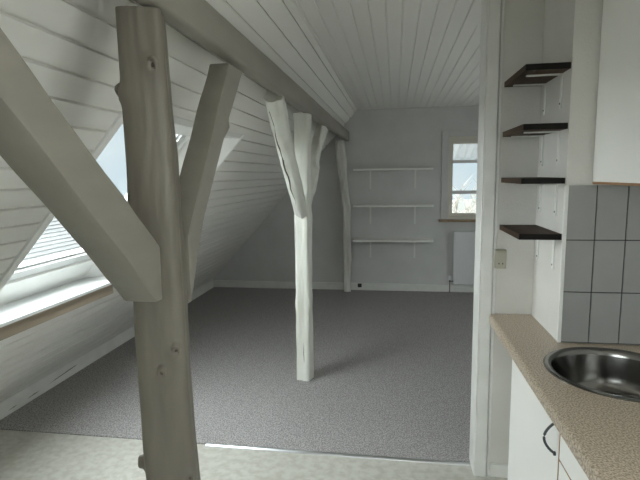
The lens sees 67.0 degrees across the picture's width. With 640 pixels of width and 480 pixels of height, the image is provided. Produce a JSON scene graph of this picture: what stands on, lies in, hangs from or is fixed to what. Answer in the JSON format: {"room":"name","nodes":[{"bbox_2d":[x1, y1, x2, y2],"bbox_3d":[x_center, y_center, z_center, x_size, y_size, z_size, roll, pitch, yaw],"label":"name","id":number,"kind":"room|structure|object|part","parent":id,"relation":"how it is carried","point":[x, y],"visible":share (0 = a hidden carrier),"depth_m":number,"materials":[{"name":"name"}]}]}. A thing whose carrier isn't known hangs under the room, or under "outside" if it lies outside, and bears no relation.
{"room":"studio apartment","nodes":[
{"label":"studio apartment","id":0,"kind":"room"},
{"bbox_2d":[0,0,356,402],"bbox_3d":[-1.322,-0.065,2.801,2.445,2.666,8.300,0,8,9],"label":"wall","id":1,"kind":"structure","parent":0,"point":[70,47],"depth_m":2.54,"materials":[{"name":"white wood"}]},
{"bbox_2d":[0,280,213,419],"bbox_3d":[-2.276,1.193,3.120,0.160,0.119,8.300,0,8,9],"label":"baseboard","id":2,"kind":"structure","parent":1,"relation":"attached to","point":[25,396],"depth_m":3.96,"materials":[{"name":"paint"}]},
{"bbox_2d":[0,110,243,340],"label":"window","id":3,"kind":"structure","parent":1,"relation":"in","point":[34,292],"depth_m":2.82,"materials":[{"name":"white"}]},
{"bbox_3d":[-1.643,0.347,2.907,0.338,0.018,1.492,0,8,9],"label":"sill","id":4,"kind":"part","parent":3,"relation":"part of","materials":[{"name":"white paint"}]},
{"bbox_3d":[-1.360,-0.178,2.714,1.035,1.132,1.190,0,8,9],"label":"frame","id":5,"kind":"part","parent":3,"relation":"part of","materials":[{"name":"white"}]},
{"bbox_3d":[-1.298,-0.244,2.696,0.813,0.891,1.072,0,8,9],"label":"sash","id":6,"kind":"part","parent":3,"relation":"part of","materials":[{"name":"white paint"}]},
{"bbox_2d":[0,429,507,479],"bbox_3d":[0.150,1.317,2.811,5.350,0.120,8.600,0,8,9],"label":"floor","id":7,"kind":"structure","parent":0,"point":[24,455],"depth_m":2.75,"materials":[{"name":"plastic"}]},
{"bbox_2d":[114,6,200,479],"bbox_3d":[-0.486,0.397,1.500,0.184,2.072,0.207,-2,8,-5],"label":"timber post","id":8,"kind":"object","parent":7,"relation":"on","point":[161,327],"visible":0.88,"depth_m":1.39,"materials":[{"name":"paint"}]},
{"bbox_2d":[0,28,161,301],"bbox_3d":[-0.570,-0.167,0.929,0.107,0.795,0.851,0,8,9],"label":"brace","id":9,"kind":"object","parent":8,"relation":"attached to","point":[37,141],"visible":1,"depth_m":1.02,"materials":[{"name":"paint"}]},
{"bbox_2d":[180,63,241,302],"bbox_3d":[-0.401,-0.254,1.779,0.095,0.828,0.627,0,8,9],"label":"brace","id":10,"kind":"object","parent":8,"relation":"attached to","point":[211,126],"visible":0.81,"depth_m":1.68,"materials":[{"name":"paint"}]},
{"bbox_2d":[134,0,348,140],"bbox_3d":[-0.301,-0.860,2.543,0.150,0.135,8.278,0,8,9],"label":"beam","id":11,"kind":"structure","parent":8,"relation":"on","point":[198,20],"depth_m":1.90,"materials":[{"name":"paint"}]},
{"bbox_2d":[0,287,473,461],"bbox_3d":[0.515,0.981,4.800,4.840,0.007,4.052,0,8,9],"label":"carpet","id":12,"kind":"object","parent":7,"relation":"on","point":[393,369],"visible":0.6,"depth_m":3.83,"materials":[{"name":"grey carpet"}]},
{"bbox_2d":[293,113,313,380],"bbox_3d":[-0.123,0.081,3.760,0.141,2.072,0.158,2,8,19],"label":"timber post","id":13,"kind":"object","parent":12,"relation":"on","point":[302,121],"visible":0.93,"depth_m":3.72,"materials":[{"name":"paint"}]},
{"bbox_2d":[264,90,306,218],"bbox_3d":[-0.198,-0.508,3.241,0.115,0.854,0.933,0,8,9],"label":"brace","id":14,"kind":"object","parent":13,"relation":"attached to","point":[276,107],"visible":0.94,"depth_m":3.05,"materials":[{"name":"paint"}]},
{"bbox_2d":[311,123,327,204],"bbox_3d":[-0.058,-0.637,4.174,0.128,0.866,1.014,0,8,9],"label":"brace","id":15,"kind":"object","parent":13,"relation":"attached to","point":[321,131],"visible":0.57,"depth_m":4.23,"materials":[{"name":"paint"}]},
{"bbox_2d":[335,140,351,291],"bbox_3d":[0.326,-0.314,6.644,0.206,2.075,0.134,0,8,9],"label":"timber post","id":16,"kind":"object","parent":12,"relation":"on","point":[341,158],"visible":1,"depth_m":6.58,"materials":[{"name":"paint"}]},
{"bbox_2d":[205,443,470,465],"bbox_3d":[0.074,1.251,2.825,1.554,0.010,0.022,0,8,9],"label":"threshold strip","id":17,"kind":"object","parent":7,"relation":"on","point":[207,444],"visible":1,"depth_m":2.81,"materials":[{"name":"silver metal"}]},
{"bbox_2d":[508,359,560,479],"bbox_3d":[1.055,0.946,1.792,0.623,0.858,0.616,0,8,9],"label":"base cabinet","id":18,"kind":"object","parent":7,"relation":"on","point":[534,440],"visible":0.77,"depth_m":1.82,"materials":[{"name":"white laminate"}]},
{"bbox_3d":[0.720,0.619,1.516,0.041,0.117,0.014,0,8,9],"label":"handle","id":19,"kind":"part","parent":18,"relation":"part of","materials":[{"name":"grey metal"}]},
{"bbox_2d":[558,436,588,479],"bbox_3d":[0.949,1.039,1.107,0.623,0.858,0.780,0,8,9],"label":"base cabinet","id":20,"kind":"object","parent":7,"relation":"on","point":[569,467],"visible":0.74,"depth_m":1.41,"materials":[{"name":"white laminate"}]},
{"bbox_3d":[0.689,1.045,1.148,0.018,0.633,0.775,0,8,9],"label":"door","id":21,"kind":"part","parent":20,"relation":"part of","materials":[{"name":"white laminate"}]},
{"bbox_2d":[489,313,639,479],"bbox_3d":[1.005,0.545,1.388,0.608,0.040,2.179,0,8,9],"label":"countertop","id":22,"kind":"structure","parent":20,"relation":"on","point":[602,433],"depth_m":1.48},
{"bbox_2d":[543,347,639,402],"bbox_3d":[1.081,0.558,1.756,0.500,0.177,0.500,0,8,9],"label":"sink","id":23,"kind":"object","parent":22,"relation":"in","point":[608,372],"visible":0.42,"depth_m":1.94,"materials":[{"name":"silver metal"}]},
{"bbox_2d":[213,106,478,284],"bbox_3d":[0.648,-0.645,6.781,5.600,2.700,0.250,0,8,9],"label":"wall","id":24,"kind":"structure","parent":0,"point":[402,137],"depth_m":6.66,"materials":[{"name":"white paint"}]},
{"bbox_2d":[214,280,473,291],"bbox_3d":[0.825,0.661,6.790,4.840,0.105,0.026,0,8,9],"label":"baseboard","id":25,"kind":"structure","parent":24,"relation":"attached to","point":[217,283],"depth_m":6.83,"materials":[{"name":"paint"}]},
{"bbox_2d":[353,238,432,257],"bbox_3d":[0.992,0.124,6.597,1.067,0.270,0.209,0,8,9],"label":"shelf","id":26,"kind":"object","parent":24,"relation":"attached to","point":[370,240],"visible":1,"depth_m":6.54,"materials":[{"name":"white laminate"}]},
{"bbox_2d":[353,168,432,188],"bbox_3d":[0.973,-0.822,6.471,1.045,0.270,0.209,0,8,9],"label":"shelf","id":27,"kind":"object","parent":24,"relation":"attached to","point":[415,169],"visible":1,"depth_m":6.37,"materials":[{"name":"white laminate"}]},
{"bbox_2d":[353,204,433,223],"bbox_3d":[0.985,-0.341,6.534,1.065,0.270,0.209,0,8,9],"label":"shelf","id":28,"kind":"object","parent":24,"relation":"attached to","point":[358,205],"visible":1,"depth_m":6.47,"materials":[{"name":"white laminate"}]},
{"bbox_2d":[439,130,477,221],"bbox_3d":[1.971,-0.843,6.431,0.750,1.195,0.220,0,8,9],"label":"window","id":29,"kind":"structure","parent":24,"relation":"in","point":[461,137],"depth_m":6.45,"materials":[{"name":"beige paint"}]},
{"bbox_3d":[1.971,-0.257,6.449,0.750,0.028,0.100,0,8,9],"label":"sill","id":30,"kind":"part","parent":29,"relation":"part of","materials":[{"name":"brown wood"}]},
{"bbox_3d":[1.978,-0.823,6.473,0.456,1.001,0.060,0,8,9],"label":"sash","id":31,"kind":"part","parent":29,"relation":"part of","materials":[{"name":"clear glass"}]},
{"bbox_2d":[448,231,474,292],"bbox_3d":[2.151,0.301,6.492,0.831,0.839,0.108,0,8,9],"label":"radiator","id":32,"kind":"object","parent":24,"relation":"attached to","point":[464,241],"visible":0.48,"depth_m":6.47,"materials":[{"name":"white metal"}]},
{"bbox_3d":[2.180,0.247,6.460,0.765,0.700,0.066,0,8,9],"label":"panel","id":33,"kind":"part","parent":32,"relation":"part of","materials":[{"name":"white metal"}]},
{"bbox_2d":[454,231,474,232],"bbox_3d":[2.175,-0.106,6.413,0.765,0.012,0.069,0,8,9],"label":"grille","id":34,"kind":"object","parent":32,"relation":"attached to","point":[454,231],"depth_m":6.44,"materials":[{"name":"white metal"}]},
{"bbox_2d":[453,144,477,159],"bbox_3d":[2.242,-1.405,7.246,2.000,0.664,1.351,0,8,9],"label":"canopy","id":35,"kind":"object","parent":24,"relation":"attached to","point":[460,151],"visible":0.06,"depth_m":7.63,"materials":[{"name":"white"}]},
{"bbox_2d":[292,0,481,109],"bbox_3d":[1.247,-1.267,2.237,2.832,0.150,8.300,0,8,9],"label":"ceiling","id":36,"kind":"structure","parent":0,"point":[384,54],"depth_m":3.35,"materials":[{"name":"white wood"}]},
{"bbox_2d":[486,0,544,477],"bbox_3d":[1.800,0.036,2.367,1.967,2.485,0.146,0,8,9],"label":"wall","id":37,"kind":"structure","parent":0,"point":[523,19],"depth_m":2.40,"materials":[{"name":"white paint"}]},
{"bbox_2d":[469,0,504,476],"bbox_3d":[0.861,0.032,2.512,0.083,2.485,0.157,0,8,9],"label":"trim","id":38,"kind":"structure","parent":37,"relation":"attached to","point":[492,11],"depth_m":2.44,"materials":[{"name":"paint"}]},
{"bbox_2d":[494,250,506,268],"bbox_3d":[0.906,0.097,2.428,0.055,0.095,0.027,0,8,9],"label":"wall outlet","id":39,"kind":"object","parent":37,"relation":"attached to","point":[500,256],"visible":1,"depth_m":2.42,"materials":[{"name":"beige plastic"}]},
{"bbox_2d":[497,260,504,266],"bbox_3d":[0.905,0.118,2.420,0.039,0.038,0.004,0,8,9],"label":"socket","id":40,"kind":"object","parent":39,"relation":"attached to","point":[500,263],"depth_m":2.42,"materials":[{"name":"beige plastic"}]},
{"bbox_2d":[497,252,504,258],"bbox_3d":[0.904,0.076,2.414,0.039,0.035,0.005,0,8,9],"label":"rocker switch","id":41,"kind":"object","parent":39,"relation":"attached to","point":[500,255],"depth_m":2.41,"materials":[{"name":"beige plastic"}]},
{"bbox_2d":[531,0,625,344],"bbox_3d":[1.239,0.069,2.191,0.400,2.485,0.410,0,8,9],"label":"wall pier","id":42,"kind":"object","parent":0,"point":[572,28],"visible":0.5,"depth_m":2.01,"materials":[{"name":"white paint"}]},
{"bbox_2d":[500,225,561,268],"bbox_3d":[0.954,0.033,2.222,0.172,0.167,0.390,0,8,9],"label":"wall shelf","id":43,"kind":"object","parent":42,"relation":"attached to","point":[521,232],"visible":1,"depth_m":2.12,"materials":[{"name":"brown wood"}]},
{"bbox_2d":[501,177,564,215],"bbox_3d":[0.951,-0.198,2.191,0.172,0.167,0.390,0,8,9],"label":"wall shelf","id":44,"kind":"object","parent":42,"relation":"attached to","point":[540,181],"visible":1,"depth_m":2.08,"materials":[{"name":"brown wood"}]},
{"bbox_2d":[503,123,567,165],"bbox_3d":[0.947,-0.416,2.162,0.172,0.167,0.390,0,8,9],"label":"wall shelf","id":45,"kind":"object","parent":42,"relation":"attached to","point":[540,129],"visible":1,"depth_m":2.05,"materials":[{"name":"brown wood"}]},
{"bbox_2d":[504,62,570,114],"bbox_3d":[0.944,-0.649,2.131,0.172,0.167,0.390,0,8,9],"label":"wall shelf","id":46,"kind":"object","parent":42,"relation":"attached to","point":[539,74],"visible":1,"depth_m":2.03,"materials":[{"name":"brown wood"}]},
{"bbox_2d":[557,186,568,342],"bbox_3d":[1.011,0.107,2.016,0.015,0.663,0.012,0,8,9],"label":"trim","id":47,"kind":"structure","parent":42,"relation":"attached to","point":[566,188],"depth_m":2.01,"materials":[{"name":"paint"}]},
{"bbox_2d":[561,185,639,344],"bbox_3d":[1.212,0.107,1.986,0.390,0.663,0.009,0,8,9],"label":"tile backsplash","id":48,"kind":"structure","parent":42,"relation":"attached to","point":[601,293],"depth_m":1.99,"materials":[{"name":"grey tile"}]},
{"bbox_3d":[1.253,0.318,0.323,0.200,2.485,4.130,0,8,9],"label":"wall","id":49,"kind":"structure","parent":0,"visible":0},
{"bbox_2d":[593,0,639,185],"bbox_3d":[1.150,-0.507,1.287,0.304,0.731,1.206,0,8,9],"label":"upper cabinet","id":50,"kind":"object","parent":49,"relation":"attached to","point":[617,133],"visible":1,"depth_m":1.72,"materials":[{"name":"white laminate"}]},
{"label":"outside","id":51,"kind":"structure","parent":0,"visible":0},
{"bbox_2d":[452,199,475,212],"bbox_3d":[-1.822,2.060,20.986,130.000,0.250,140.000,0,8,9],"label":"ground","id":52,"kind":"structure","parent":51,"point":[461,205],"depth_m":70.64,"materials":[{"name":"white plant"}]},
{"bbox_2d":[22,217,80,261],"bbox_3d":[-14.476,0.485,17.634,8.800,4.150,22.800,0,8,9],"label":"house","id":53,"kind":"structure","parent":52,"relation":"on","point":[55,239],"depth_m":20.73,"materials":[{"name":"grey"}]},
{"bbox_2d":[452,195,459,212],"bbox_3d":[3.247,0.328,16.012,2.920,4.370,2.697,0,8,9],"label":"bare tree","id":54,"kind":"object","parent":52,"relation":"on","point":[458,195],"visible":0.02,"depth_m":14.96,"materials":[{"name":"grey plant"}]},
{"bbox_2d":[452,177,476,212],"bbox_3d":[5.715,-0.518,20.980,2.572,4.652,2.991,5,10,38],"label":"bare tree","id":55,"kind":"object","parent":52,"relation":"on","point":[472,208],"visible":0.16,"depth_m":20.40,"materials":[{"name":"grey plant"}]}
]}

